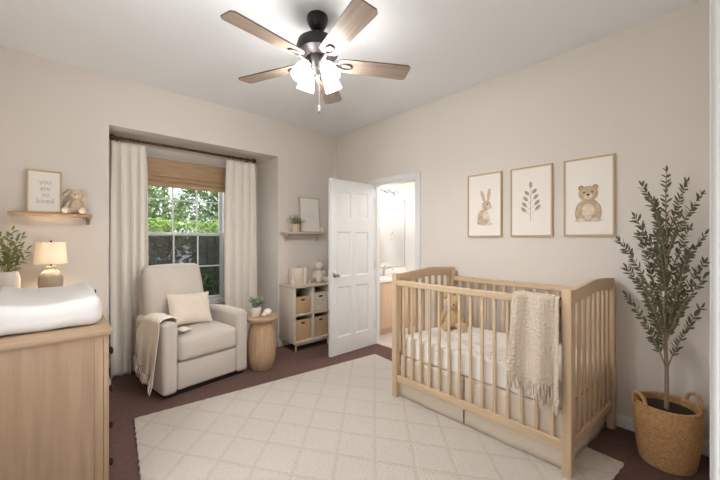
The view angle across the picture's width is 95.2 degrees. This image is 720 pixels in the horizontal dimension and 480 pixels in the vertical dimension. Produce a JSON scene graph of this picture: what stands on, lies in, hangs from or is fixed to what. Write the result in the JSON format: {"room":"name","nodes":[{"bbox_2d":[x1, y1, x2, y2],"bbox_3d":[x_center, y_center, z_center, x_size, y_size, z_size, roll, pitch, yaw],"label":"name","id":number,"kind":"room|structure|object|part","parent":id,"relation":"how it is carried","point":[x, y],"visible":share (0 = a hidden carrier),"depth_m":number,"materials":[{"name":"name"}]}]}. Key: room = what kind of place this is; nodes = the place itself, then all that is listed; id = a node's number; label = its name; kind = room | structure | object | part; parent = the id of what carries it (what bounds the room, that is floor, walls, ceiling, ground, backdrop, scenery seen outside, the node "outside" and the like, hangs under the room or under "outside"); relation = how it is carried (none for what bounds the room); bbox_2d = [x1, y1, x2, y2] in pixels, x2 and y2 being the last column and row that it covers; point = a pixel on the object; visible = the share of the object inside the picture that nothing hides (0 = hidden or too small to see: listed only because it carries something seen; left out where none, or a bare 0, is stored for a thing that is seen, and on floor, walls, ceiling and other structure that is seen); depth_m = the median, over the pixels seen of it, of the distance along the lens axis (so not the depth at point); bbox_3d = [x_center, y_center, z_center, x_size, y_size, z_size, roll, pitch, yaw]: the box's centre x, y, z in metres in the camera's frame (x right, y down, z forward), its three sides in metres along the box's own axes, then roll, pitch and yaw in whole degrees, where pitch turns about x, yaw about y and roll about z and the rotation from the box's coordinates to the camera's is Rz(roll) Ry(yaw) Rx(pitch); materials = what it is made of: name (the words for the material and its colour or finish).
{"room":"bedroom","nodes":[
{"label":"bedroom","id":0,"kind":"room"},
{"bbox_2d":[0,45,336,358],"bbox_3d":[-1.762,-0.080,3.943,3.420,2.820,0.760,0,0,-43],"label":"wall","id":1,"kind":"structure","parent":0,"point":[57,116],"depth_m":2.96,"materials":[{"name":"beige paint"}]},
{"bbox_2d":[7,211,92,224],"bbox_3d":[-2.484,-0.174,2.661,0.494,0.082,0.148,0,0,-43],"label":"wall shelf","id":2,"kind":"object","parent":1,"relation":"attached to","point":[88,217],"visible":1,"depth_m":2.62,"materials":[{"name":"brown wood"}]},
{"bbox_2d":[26,168,61,212],"bbox_3d":[-2.548,-0.389,2.657,0.208,0.348,0.048,0,0,-43],"label":"framed print","id":3,"kind":"object","parent":2,"relation":"on","point":[43,187],"visible":0.98,"depth_m":2.65,"materials":[{"name":"white paper"}]},
{"bbox_2d":[61,189,89,213],"bbox_3d":[-2.365,-0.321,2.737,0.171,0.216,0.159,0,0,-31],"label":"rabbit","id":4,"kind":"object","parent":2,"relation":"on","point":[76,206],"visible":0.99,"depth_m":2.73},
{"bbox_3d":[-2.425,-0.291,2.728,0.048,0.084,0.038,0,0,-31],"label":"arm","id":5,"kind":"part","parent":4,"relation":"part of","materials":[{"name":"beige fabric"}]},
{"bbox_3d":[-2.327,-0.291,2.786,0.048,0.084,0.038,0,0,-31],"label":"arm","id":6,"kind":"part","parent":4,"relation":"part of","materials":[{"name":"beige fabric"}]},
{"bbox_2d":[109,134,255,162],"bbox_3d":[-1.968,-0.985,3.753,1.484,0.080,0.413,0,0,-43],"label":"curtain rod","id":7,"kind":"object","parent":1,"relation":"attached to","point":[111,136],"visible":0.72,"depth_m":3.51,"materials":[{"name":"brown metal"}]},
{"bbox_2d":[110,135,147,379],"bbox_3d":[-2.266,0.156,3.238,0.314,2.325,0.090,0,0,-43],"label":"curtain","id":8,"kind":"object","parent":7,"relation":"hanging from","point":[129,171],"visible":0.84,"depth_m":3.23,"materials":[{"name":"beige fabric"}]},
{"bbox_2d":[225,155,256,339],"bbox_3d":[-1.450,0.155,3.987,0.398,2.325,0.091,0,0,-43],"label":"curtain","id":9,"kind":"object","parent":7,"relation":"hanging from","point":[240,188],"visible":0.81,"depth_m":3.99,"materials":[{"name":"beige fabric"}]},
{"bbox_2d":[146,155,225,304],"bbox_3d":[-2.100,-0.040,3.973,1.033,1.800,0.175,0,0,-43],"label":"window","id":10,"kind":"structure","parent":1,"relation":"in","point":[206,250],"depth_m":4.12,"materials":[{"name":"white paint"}]},
{"bbox_3d":[-2.132,-0.477,4.008,0.863,0.855,0.030,0,0,-43],"label":"sash","id":11,"kind":"part","parent":10,"relation":"part of","materials":[{"name":"white paint"}]},
{"bbox_3d":[-2.105,0.325,3.978,0.863,0.830,0.030,0,0,-43],"label":"sash","id":12,"kind":"part","parent":10,"relation":"part of","materials":[{"name":"white paint"}]},
{"bbox_2d":[146,156,225,192],"bbox_3d":[-2.028,-0.525,3.897,0.883,0.790,0.048,0,0,-43],"label":"roman shade","id":13,"kind":"object","parent":10,"relation":"attached to","point":[161,172],"visible":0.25,"depth_m":3.86,"materials":[{"name":"brown wood"}]},
{"bbox_3d":[-2.056,0.815,3.925,1.033,0.090,0.045,0,0,-43],"label":"sill","id":14,"kind":"part","parent":10,"relation":"part of","materials":[{"name":"white paint"}]},
{"bbox_2d":[109,339,290,384],"bbox_3d":[-1.743,1.288,3.833,3.300,0.085,0.602,0,0,-43],"label":"baseboard","id":15,"kind":"structure","parent":1,"relation":"attached to","point":[279,342],"depth_m":4.10,"materials":[{"name":"white paint"}]},
{"bbox_2d":[280,232,326,240],"bbox_3d":[-0.719,-0.042,4.281,0.625,0.119,0.148,0,0,-43],"label":"wall shelf","id":16,"kind":"object","parent":1,"relation":"attached to","point":[286,234],"visible":1,"depth_m":4.18,"materials":[{"name":"brown wood"}]},
{"bbox_2d":[287,213,303,231],"bbox_3d":[-0.793,-0.220,4.112,0.315,0.236,0.187,0,0,-43],"label":"potted plant","id":17,"kind":"object","parent":16,"relation":"on","point":[295,227],"visible":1,"depth_m":4.11,"materials":[{"name":"green plant"}]},
{"bbox_3d":[-0.813,-0.152,4.148,0.104,0.100,0.103,0,0,-43],"label":"pot","id":18,"kind":"part","parent":17,"relation":"part of","materials":[{"name":"beige ceramic"}]},
{"bbox_2d":[298,197,320,231],"bbox_3d":[-0.667,-0.333,4.376,0.315,0.462,0.058,0,0,-43],"label":"framed print","id":19,"kind":"object","parent":16,"relation":"on","point":[309,209],"visible":0.98,"depth_m":4.37,"materials":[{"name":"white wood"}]},
{"bbox_2d":[0,0,702,135],"bbox_3d":[-0.508,-1.550,2.487,3.540,0.120,4.600,0,0,-43],"label":"ceiling","id":20,"kind":"structure","parent":0,"point":[184,47],"depth_m":2.46,"materials":[{"name":"white paint"}]},
{"bbox_2d":[220,0,409,113],"bbox_3d":[-0.295,-1.170,2.164,1.217,0.640,1.238,0,0,-43],"label":"ceiling fan","id":21,"kind":"object","parent":20,"relation":"hanging from","point":[317,48],"visible":1,"depth_m":2.10,"materials":[{"name":"brown wood"}]},
{"bbox_3d":[-0.539,-1.183,1.906,0.145,0.036,0.502,0,0,41],"label":"blade","id":22,"kind":"part","parent":21,"relation":"part of","materials":[{"name":"brown wood"}]},
{"bbox_3d":[-0.637,-1.183,2.349,0.502,0.036,0.145,0,0,23],"label":"blade","id":23,"kind":"part","parent":21,"relation":"part of","materials":[{"name":"brown wood"}]},
{"bbox_3d":[-0.376,-1.086,2.104,0.126,0.139,0.116,0,0,-43],"label":"lamp shade","id":24,"kind":"part","parent":21,"relation":"part of","materials":[{"name":"white glass"}]},
{"bbox_3d":[-0.375,-1.086,2.288,0.116,0.139,0.126,0,0,-43],"label":"lamp shade","id":25,"kind":"part","parent":21,"relation":"part of","materials":[{"name":"white glass"}]},
{"bbox_3d":[-0.246,-1.183,2.580,0.145,0.036,0.502,0,0,5],"label":"blade","id":26,"kind":"part","parent":21,"relation":"part of","materials":[{"name":"brown wood"}]},
{"bbox_3d":[-0.192,-1.086,2.103,0.116,0.139,0.126,0,0,-43],"label":"lamp shade","id":27,"kind":"part","parent":21,"relation":"part of","materials":[{"name":"white glass"}]},
{"bbox_3d":[-0.191,-1.086,2.287,0.126,0.139,0.116,0,0,-43],"label":"lamp shade","id":28,"kind":"part","parent":21,"relation":"part of","materials":[{"name":"white glass"}]},
{"bbox_3d":[-0.087,-1.183,1.863,0.145,0.036,0.502,0,0,-31],"label":"blade","id":29,"kind":"part","parent":21,"relation":"part of","materials":[{"name":"brown wood"}]},
{"bbox_3d":[0.093,-1.183,2.279,0.502,0.036,0.145,0,0,-13],"label":"blade","id":30,"kind":"part","parent":21,"relation":"part of","materials":[{"name":"brown wood"}]},
{"bbox_2d":[380,183,405,268],"bbox_3d":[0.305,0.080,5.243,1.385,2.500,0.120,0,0,-43],"label":"wall","id":31,"kind":"structure","parent":0,"point":[401,188],"depth_m":5.51,"materials":[{"name":"white paint"}]},
{"bbox_2d":[380,188,401,201],"bbox_3d":[0.448,-0.706,5.158,0.512,0.193,0.195,0,0,-43],"label":"vanity light","id":32,"kind":"object","parent":31,"relation":"attached to","point":[389,194],"visible":0.79,"depth_m":5.13,"materials":[{"name":"white glass"}]},
{"bbox_3d":[0.329,-0.670,5.007,0.132,0.120,0.132,0,0,-43],"label":"lamp shade","id":33,"kind":"part","parent":32,"relation":"part of","materials":[{"name":"white glass"}]},
{"bbox_3d":[0.469,-0.670,5.135,0.132,0.120,0.132,0,0,-43],"label":"lamp shade","id":34,"kind":"part","parent":32,"relation":"part of","materials":[{"name":"white glass"}]},
{"bbox_3d":[0.609,-0.670,5.264,0.132,0.120,0.132,0,0,-43],"label":"lamp shade","id":35,"kind":"part","parent":32,"relation":"part of","materials":[{"name":"white glass"}]},
{"bbox_2d":[380,197,404,267],"bbox_3d":[0.534,-0.120,5.360,0.616,1.116,0.015,0,0,-43],"label":"bathroom mirror","id":36,"kind":"object","parent":31,"relation":"attached to","point":[392,214],"visible":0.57,"depth_m":5.35,"materials":[{"name":"clear glass"}]},
{"bbox_2d":[109,326,709,479],"bbox_3d":[0.462,1.378,2.455,4.925,0.104,5.960,0,0,-43],"label":"floor","id":37,"kind":"structure","parent":0,"point":[129,399],"depth_m":2.69,"materials":[{"name":"brown carpet"}]},
{"bbox_2d":[0,313,113,479],"bbox_3d":[-1.941,0.880,2.036,0.546,0.900,1.647,0,0,-43],"label":"dresser","id":38,"kind":"object","parent":37,"relation":"on","point":[55,387],"visible":0.84,"depth_m":1.48,"materials":[{"name":"brown wood"}]},
{"bbox_2d":[0,225,32,287],"bbox_3d":[-2.452,0.161,2.309,0.225,0.538,0.219,0,0,-43],"label":"potted plant","id":39,"kind":"object","parent":38,"relation":"on","point":[8,278],"visible":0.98,"depth_m":2.31,"materials":[{"name":"green plant"}]},
{"bbox_2d":[33,240,67,287],"bbox_3d":[-2.366,0.216,2.519,0.194,0.428,0.194,0,0,-43],"label":"table lamp","id":40,"kind":"object","parent":38,"relation":"on","point":[50,252],"visible":0.88,"depth_m":2.46,"materials":[{"name":"beige ceramic"}]},
{"bbox_3d":[-2.366,0.099,2.519,0.194,0.162,0.194,0,0,-43],"label":"lamp shade","id":41,"kind":"part","parent":40,"relation":"part of","materials":[{"name":"white fabric"}]},
{"bbox_2d":[0,282,101,335],"bbox_3d":[-1.740,0.354,1.832,0.475,0.148,0.847,0,0,-43],"label":"changing pad","id":42,"kind":"object","parent":38,"relation":"on","point":[22,310],"visible":1,"depth_m":1.60,"materials":[{"name":"white fabric"}]},
{"bbox_3d":[-1.337,0.988,1.754,0.037,0.040,0.040,0,0,-43],"label":"knob","id":43,"kind":"part","parent":38,"relation":"part of","materials":[{"name":"black metal"}]},
{"bbox_3d":[-1.337,1.183,1.754,0.037,0.040,0.040,0,0,-43],"label":"knob","id":44,"kind":"part","parent":38,"relation":"part of","materials":[{"name":"black metal"}]},
{"bbox_2d":[135,263,246,398],"bbox_3d":[-1.650,0.784,3.222,0.792,1.091,0.792,0,0,39],"label":"armchair","id":45,"kind":"object","parent":37,"relation":"on","point":[210,352],"visible":0.77,"depth_m":3.06,"materials":[{"name":"beige fabric"}]},
{"bbox_3d":[-1.835,0.991,2.944,0.670,0.608,0.127,0,0,39],"label":"arm","id":46,"kind":"part","parent":45,"relation":"part of","materials":[{"name":"beige fabric"}]},
{"bbox_2d":[133,313,191,394],"bbox_3d":[-1.783,0.963,2.942,0.499,0.631,0.327,0,0,39],"label":"throw blanket","id":47,"kind":"object","parent":45,"relation":"on","point":[147,334],"visible":0.91,"depth_m":2.82,"materials":[{"name":"beige fabric"}]},
{"bbox_3d":[-1.856,0.610,3.292,0.332,0.742,0.560,0,0,39],"label":"backrest","id":48,"kind":"part","parent":45,"relation":"part of","materials":[{"name":"beige fabric"}]},
{"bbox_2d":[166,291,212,325],"bbox_3d":[-1.639,0.658,3.174,0.182,0.309,0.413,0,0,41],"label":"cushion","id":49,"kind":"object","parent":45,"relation":"on","point":[187,308],"visible":0.95,"depth_m":3.12,"materials":[{"name":"beige fabric"}]},
{"bbox_2d":[177,320,235,360],"bbox_3d":[-1.554,0.922,3.145,0.545,0.235,0.538,0,0,39],"label":"seat cushion","id":50,"kind":"object","parent":45,"relation":"on","point":[205,339],"depth_m":2.99,"materials":[{"name":"beige fabric"}]},
{"bbox_3d":[-1.573,1.163,3.160,0.535,0.235,0.536,0,0,39],"label":"footrest panel","id":51,"kind":"part","parent":45,"relation":"part of","materials":[{"name":"beige fabric"}]},
{"bbox_3d":[-1.417,0.991,3.461,0.670,0.608,0.127,0,0,39],"label":"arm","id":52,"kind":"part","parent":45,"relation":"part of","materials":[{"name":"beige fabric"}]},
{"bbox_2d":[247,313,277,370],"bbox_3d":[-1.028,1.061,3.442,0.326,0.538,0.326,0,0,-43],"label":"side table","id":53,"kind":"object","parent":37,"relation":"on","point":[261,342],"visible":0.96,"depth_m":3.33,"materials":[{"name":"brown wood"}]},
{"bbox_2d":[248,296,264,316],"bbox_3d":[-1.081,0.683,3.432,0.183,0.218,0.198,0,0,-43],"label":"potted plant","id":54,"kind":"object","parent":53,"relation":"on","point":[255,310],"visible":1,"depth_m":3.39,"materials":[{"name":"green plant"}]},
{"bbox_3d":[-1.084,0.744,3.411,0.119,0.096,0.118,0,0,-43],"label":"pot","id":55,"kind":"part","parent":54,"relation":"part of","materials":[{"name":"white ceramic"}]},
{"bbox_2d":[262,308,271,316],"bbox_3d":[-0.978,0.754,3.434,0.115,0.076,0.076,0,0,-43],"label":"shell ornament","id":56,"kind":"object","parent":53,"relation":"on","point":[266,312],"visible":1,"depth_m":3.41,"materials":[{"name":"white ceramic"}]},
{"bbox_2d":[279,280,328,352],"bbox_3d":[-0.682,0.939,4.157,0.558,0.782,0.355,0,0,-43],"label":"bookcase","id":57,"kind":"object","parent":37,"relation":"on","point":[287,292],"visible":0.65,"depth_m":4.03,"materials":[{"name":"white wood"}]},
{"bbox_2d":[291,274,294,285],"bbox_3d":[-0.801,0.477,3.927,0.052,0.144,0.063,0,0,-43],"label":"rabbit figurine","id":58,"kind":"object","parent":57,"relation":"on","point":[293,278],"visible":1,"depth_m":3.91,"materials":[{"name":"beige ceramic"}]},
{"bbox_2d":[289,268,301,284],"bbox_3d":[-0.801,0.448,4.078,0.110,0.200,0.140,0,0,-43],"label":"book","id":59,"kind":"object","parent":57,"relation":"on","point":[297,272],"visible":0.94,"depth_m":4.04,"materials":[{"name":"beige paper"}]},
{"bbox_2d":[296,266,303,283],"bbox_3d":[-0.749,0.441,4.119,0.018,0.215,0.150,0,0,-43],"label":"book","id":60,"kind":"object","parent":57,"relation":"on","point":[296,266],"visible":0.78,"depth_m":4.07,"materials":[{"name":"beige paper"}]},
{"bbox_2d":[296,316,309,340],"bbox_3d":[-0.787,1.080,4.075,0.210,0.245,0.303,0,0,-43],"label":"storage bin","id":61,"kind":"object","parent":57,"relation":"in","point":[302,322],"visible":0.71,"depth_m":3.97,"materials":[{"name":"beige fabric"}]},
{"bbox_2d":[296,293,309,313],"bbox_3d":[-0.787,0.782,4.075,0.210,0.205,0.303,0,0,-43],"label":"storage bin","id":62,"kind":"object","parent":57,"relation":"on","point":[302,300],"visible":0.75,"depth_m":3.97,"materials":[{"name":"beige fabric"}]},
{"bbox_3d":[-0.779,0.895,4.067,0.242,0.020,0.342,0,0,-43],"label":"shelf","id":63,"kind":"part","parent":57,"relation":"part of","materials":[{"name":"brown wood"}]},
{"bbox_2d":[304,267,305,283],"bbox_3d":[-0.732,0.444,4.134,0.024,0.208,0.150,0,0,-43],"label":"book","id":64,"kind":"object","parent":57,"relation":"on","point":[304,267],"visible":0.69,"depth_m":4.08,"materials":[{"name":"beige paper"}]},
{"bbox_3d":[-0.583,1.240,4.048,0.490,0.030,0.020,0,0,-43],"label":"rail","id":65,"kind":"part","parent":57,"relation":"part of","materials":[{"name":"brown wood"}]},
{"bbox_2d":[314,289,326,310],"bbox_3d":[-0.593,0.773,4.254,0.210,0.221,0.303,0,0,-43],"label":"storage bin","id":66,"kind":"object","parent":57,"relation":"on","point":[320,297],"visible":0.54,"depth_m":4.15,"materials":[{"name":"beige fabric"}]},
{"bbox_2d":[312,260,328,282],"bbox_3d":[-0.516,0.407,4.309,0.212,0.286,0.208,0,0,-37],"label":"plush bear","id":67,"kind":"object","parent":57,"relation":"on","point":[318,275],"visible":0.97,"depth_m":4.29},
{"bbox_2d":[314,313,327,336],"bbox_3d":[-0.593,1.080,4.254,0.210,0.245,0.303,0,0,-43],"label":"storage bin","id":68,"kind":"object","parent":57,"relation":"in","point":[320,319],"visible":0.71,"depth_m":4.15,"materials":[{"name":"beige wicker"}]},
{"bbox_3d":[-0.585,0.895,4.245,0.242,0.020,0.342,0,0,-43],"label":"shelf","id":69,"kind":"part","parent":57,"relation":"part of","materials":[{"name":"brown wood"}]},
{"bbox_2d":[134,354,623,479],"bbox_3d":[-0.054,1.324,2.190,2.312,0.012,2.336,0,0,-37],"label":"rug","id":70,"kind":"object","parent":37,"relation":"on","point":[341,421],"visible":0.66,"depth_m":2.19,"materials":[{"name":"beige fabric"}]},
{"bbox_2d":[380,280,414,334],"bbox_3d":[0.493,0.956,4.968,1.260,0.740,0.499,0,0,-43],"label":"vanity cabinet","id":71,"kind":"object","parent":37,"relation":"on","point":[385,288],"visible":0.07,"depth_m":4.57,"materials":[{"name":"brown wood"}]},
{"bbox_3d":[0.328,0.908,4.528,0.396,0.615,0.024,0,0,-43],"label":"door","id":72,"kind":"part","parent":71,"relation":"part of","materials":[{"name":"brown wood"}]},
{"bbox_2d":[380,267,406,282],"bbox_3d":[0.479,0.522,4.979,1.275,0.125,0.500,0,0,-43],"label":"countertop","id":73,"kind":"structure","parent":71,"relation":"on","point":[388,278],"depth_m":5.24,"materials":[{"name":"white stone"}]},
{"bbox_2d":[382,265,392,275],"bbox_3d":[0.427,0.471,5.082,0.174,0.156,0.087,0,0,2],"label":"faucet","id":74,"kind":"object","parent":73,"relation":"on","point":[384,269],"visible":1,"depth_m":5.05,"materials":[{"name":"silver metal"}]},
{"bbox_3d":[0.637,0.908,4.812,0.396,0.615,0.024,0,0,-43],"label":"door","id":75,"kind":"part","parent":71,"relation":"part of","materials":[{"name":"brown wood"}]},
{"bbox_3d":[0.946,0.908,5.096,0.396,0.615,0.024,0,0,-43],"label":"door","id":76,"kind":"part","parent":71,"relation":"part of","materials":[{"name":"brown wood"}]},
{"bbox_2d":[392,267,615,478],"bbox_3d":[1.042,0.791,2.556,0.835,1.079,1.379,0,0,-43],"label":"crib","id":77,"kind":"object","parent":37,"relation":"on","point":[593,289],"visible":0.82,"depth_m":2.24,"materials":[{"name":"brown wood"}]},
{"bbox_3d":[0.303,0.799,2.779,0.048,1.038,0.051,0,0,-43],"label":"post","id":78,"kind":"part","parent":77,"relation":"part of","materials":[{"name":"brown wood"}]},
{"bbox_3d":[0.628,0.310,3.038,0.795,0.117,0.026,0,0,-39],"label":"arched rail","id":79,"kind":"part","parent":77,"relation":"part of","materials":[{"name":"brown wood"}]},
{"bbox_3d":[0.920,0.815,3.270,0.048,1.030,0.051,0,0,-43],"label":"post","id":80,"kind":"part","parent":77,"relation":"part of","materials":[{"name":"brown wood"}]},
{"bbox_3d":[0.733,0.360,2.310,0.034,0.045,1.226,0,0,-43],"label":"rail","id":81,"kind":"part","parent":77,"relation":"part of","materials":[{"name":"brown wood"}]},
{"bbox_3d":[0.733,1.157,2.310,0.028,0.055,1.226,0,0,-43],"label":"rail","id":82,"kind":"part","parent":77,"relation":"part of","materials":[{"name":"brown wood"}]},
{"bbox_2d":[401,355,604,468],"bbox_3d":[1.039,1.149,2.553,0.740,0.351,1.268,0,0,-43],"label":"skirt","id":83,"kind":"object","parent":77,"relation":"hanging from","point":[538,449],"visible":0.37,"depth_m":2.20,"materials":[{"name":"beige fabric"}]},
{"bbox_3d":[0.543,1.143,2.560,0.017,0.341,0.580,0,0,-43],"label":"panel","id":84,"kind":"part","parent":83,"relation":"part of","materials":[{"name":"beige fabric"}]},
{"bbox_3d":[0.954,1.143,2.112,0.017,0.341,0.622,0,0,-43],"label":"panel","id":85,"kind":"part","parent":83,"relation":"part of","materials":[{"name":"beige fabric"}]},
{"bbox_3d":[1.448,1.149,2.108,0.724,0.351,0.015,0,0,-38],"label":"panel","id":86,"kind":"part","parent":83,"relation":"part of","materials":[{"name":"beige fabric"}]},
{"bbox_2d":[405,326,601,407],"bbox_3d":[1.040,0.881,2.554,0.729,0.197,1.248,0,0,-43],"label":"mattress","id":87,"kind":"object","parent":77,"relation":"in","point":[488,334],"visible":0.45,"depth_m":2.42,"materials":[{"name":"white fabric"}]},
{"bbox_2d":[441,293,467,331],"bbox_3d":[0.831,0.642,2.942,0.232,0.312,0.227,0,0,7],"label":"teddy bear","id":88,"kind":"object","parent":87,"relation":"on","point":[454,299],"visible":0.66,"depth_m":2.93},
{"bbox_3d":[0.754,0.688,2.985,0.068,0.120,0.054,0,0,7],"label":"arm","id":89,"kind":"part","parent":88,"relation":"part of","materials":[{"name":"beige"}]},
{"bbox_3d":[0.916,0.688,2.964,0.068,0.120,0.054,0,0,7],"label":"arm","id":90,"kind":"part","parent":88,"relation":"part of","materials":[{"name":"beige"}]},
{"bbox_3d":[1.350,0.378,2.801,0.034,0.045,1.226,0,0,-43],"label":"rail","id":91,"kind":"part","parent":77,"relation":"part of","materials":[{"name":"brown wood"}]},
{"bbox_2d":[506,290,561,415],"bbox_3d":[1.030,0.639,1.933,0.160,0.651,0.287,0,0,-43],"label":"knit blanket","id":92,"kind":"object","parent":77,"relation":"hanging from","point":[535,333],"visible":1,"depth_m":1.89,"materials":[{"name":"beige fabric"}]},
{"bbox_3d":[1.163,0.796,1.841,0.048,1.042,0.051,0,0,-43],"label":"post","id":93,"kind":"part","parent":77,"relation":"part of","materials":[{"name":"brown wood"}]},
{"bbox_3d":[1.472,1.157,2.087,0.742,0.055,0.026,0,0,-39],"label":"rail","id":94,"kind":"part","parent":77,"relation":"part of","materials":[{"name":"brown wood"}]},
{"bbox_3d":[1.489,0.310,2.100,0.795,0.117,0.026,0,0,-39],"label":"arched rail","id":95,"kind":"part","parent":77,"relation":"part of","materials":[{"name":"brown wood"}]},
{"bbox_3d":[1.781,0.815,2.333,0.048,1.030,0.051,0,0,-43],"label":"post","id":96,"kind":"part","parent":77,"relation":"part of","materials":[{"name":"brown wood"}]},
{"bbox_2d":[613,165,709,475],"bbox_3d":[1.826,0.439,1.970,0.573,1.781,0.321,0,0,-25],"label":"tree","id":97,"kind":"object","parent":37,"relation":"on","point":[669,428],"visible":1,"depth_m":1.95,"materials":[{"name":"green plant"}]},
{"bbox_2d":[631,390,704,475],"bbox_3d":[1.844,1.121,1.978,0.341,0.416,0.320,0,0,-43],"label":"basket","id":98,"kind":"object","parent":37,"relation":"on","point":[669,428],"depth_m":1.89,"materials":[{"name":"brown wicker"}]},
{"bbox_2d":[406,182,414,271],"bbox_3d":[1.624,0.080,4.757,0.100,2.500,2.380,0,0,-43],"label":"wall","id":99,"kind":"structure","parent":0,"point":[410,187],"depth_m":5.53,"materials":[{"name":"white paint"}]},
{"bbox_2d":[337,0,709,441],"bbox_3d":[1.009,-0.080,3.364,0.120,2.820,3.840,0,0,-43],"label":"wall","id":100,"kind":"structure","parent":0,"point":[640,94],"depth_m":2.50,"materials":[{"name":"beige paint"}]},
{"bbox_2d":[328,178,374,356],"bbox_3d":[-0.087,0.312,3.953,0.701,2.020,0.187,0,0,-43],"label":"door","id":101,"kind":"structure","parent":100,"relation":"in","point":[351,204],"depth_m":3.91,"materials":[{"name":"white paint"}]},
{"bbox_3d":[-0.298,0.397,3.759,0.064,0.064,0.187,0,0,-43],"label":"knob","id":102,"kind":"part","parent":101,"relation":"part of","materials":[{"name":"silver metal"}]},
{"bbox_2d":[368,171,420,343],"bbox_3d":[0.437,0.284,3.986,0.152,2.092,0.824,0,0,-43],"label":"trim","id":103,"kind":"structure","parent":100,"relation":"attached to","point":[415,177],"depth_m":4.12,"materials":[{"name":"white paint"}]},
{"bbox_2d":[467,171,501,236],"bbox_3d":[1.166,-0.326,3.086,0.020,0.592,0.333,0,0,-43],"label":"framed print","id":104,"kind":"object","parent":100,"relation":"attached to","point":[484,191],"visible":1,"depth_m":3.08,"materials":[{"name":"white paper"}]},
{"bbox_2d":[477,188,492,225],"bbox_3d":[1.169,-0.306,3.078,0.002,0.347,0.155,0,0,-43],"label":"painting","id":105,"kind":"object","parent":104,"relation":"attached to","point":[484,195],"depth_m":3.08,"materials":[{"name":"brown paper"}]},
{"bbox_2d":[510,163,552,236],"bbox_3d":[1.445,-0.326,2.783,0.020,0.592,0.335,0,0,-43],"label":"framed print","id":106,"kind":"object","parent":100,"relation":"attached to","point":[531,187],"visible":1,"depth_m":2.78,"materials":[{"name":"white paper"}]},
{"bbox_2d":[521,181,540,220],"bbox_3d":[1.442,-0.326,2.780,0.002,0.343,0.155,0,0,-43],"label":"painting","id":107,"kind":"object","parent":106,"relation":"attached to","point":[530,190],"depth_m":2.78},
{"bbox_2d":[563,153,614,235],"bbox_3d":[1.721,-0.326,2.481,0.020,0.592,0.325,0,0,-43],"label":"framed print","id":108,"kind":"object","parent":100,"relation":"attached to","point":[589,182],"visible":1,"depth_m":2.47,"materials":[{"name":"white paper"}]},
{"bbox_2d":[574,184,602,221],"bbox_3d":[1.718,-0.275,2.479,0.003,0.280,0.190,0,0,-43],"label":"painting","id":109,"kind":"object","parent":108,"relation":"attached to","point":[588,198],"depth_m":2.48,"materials":[{"name":"brown paper"}]},
{"bbox_2d":[605,413,709,456],"bbox_3d":[0.919,1.288,3.363,0.014,0.085,3.720,0,0,-43],"label":"baseboard","id":110,"kind":"structure","parent":100,"relation":"attached to","point":[622,421],"depth_m":2.31,"materials":[{"name":"white paint"}]},
{"bbox_3d":[1.007,-0.080,0.837,3.300,2.820,0.120,0,0,-43],"label":"wall","id":111,"kind":"structure","parent":0,"visible":0},
{"bbox_2d":[710,0,719,479],"bbox_3d":[0.302,0.250,0.200,0.975,2.160,0.134,0,0,-43],"label":"trim","id":112,"kind":"structure","parent":111,"relation":"attached to","point":[714,4],"depth_m":0.52,"materials":[{"name":"grey paint"}]},
{"label":"outside","id":113,"kind":"structure","parent":0,"visible":0},
{"bbox_3d":[-4.512,1.755,6.332,24.000,0.150,24.000,0,0,-43],"label":"garden","id":114,"kind":"object","parent":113,"visible":0},
{"bbox_2d":[148,217,190,231],"bbox_3d":[-4.662,0.664,5.522,3.263,2.258,1.135,0,0,-43],"label":"hedge","id":115,"kind":"object","parent":114,"relation":"on","point":[165,224],"visible":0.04,"depth_m":6.21,"materials":[{"name":"green plant"}]},
{"bbox_2d":[148,185,192,232],"bbox_3d":[-5.373,-0.680,7.823,2.723,4.750,2.420,0,0,3],"label":"tree","id":116,"kind":"object","parent":114,"relation":"on","point":[152,214],"visible":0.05,"depth_m":7.78,"materials":[{"name":"green plant"}]},
{"bbox_2d":[148,187,215,231],"bbox_3d":[-7.526,-1.505,12.650,4.709,6.396,4.460,0,0,12],"label":"tree","id":117,"kind":"object","parent":114,"relation":"on","point":[177,205],"visible":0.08,"depth_m":12.53,"materials":[{"name":"green plant"}]},
{"bbox_2d":[174,189,217,232],"bbox_3d":[-3.955,-0.717,9.796,2.632,4.822,2.688,0,0,14],"label":"tree","id":118,"kind":"object","parent":114,"relation":"on","point":[214,208],"visible":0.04,"depth_m":9.30,"materials":[{"name":"green plant"}]},
{"bbox_2d":[184,219,217,232],"bbox_3d":[-2.388,0.640,7.635,3.102,2.225,1.129,0,0,-43],"label":"hedge","id":119,"kind":"object","parent":114,"relation":"on","point":[212,225],"visible":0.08,"depth_m":6.69,"materials":[{"name":"green plant"}]}
]}

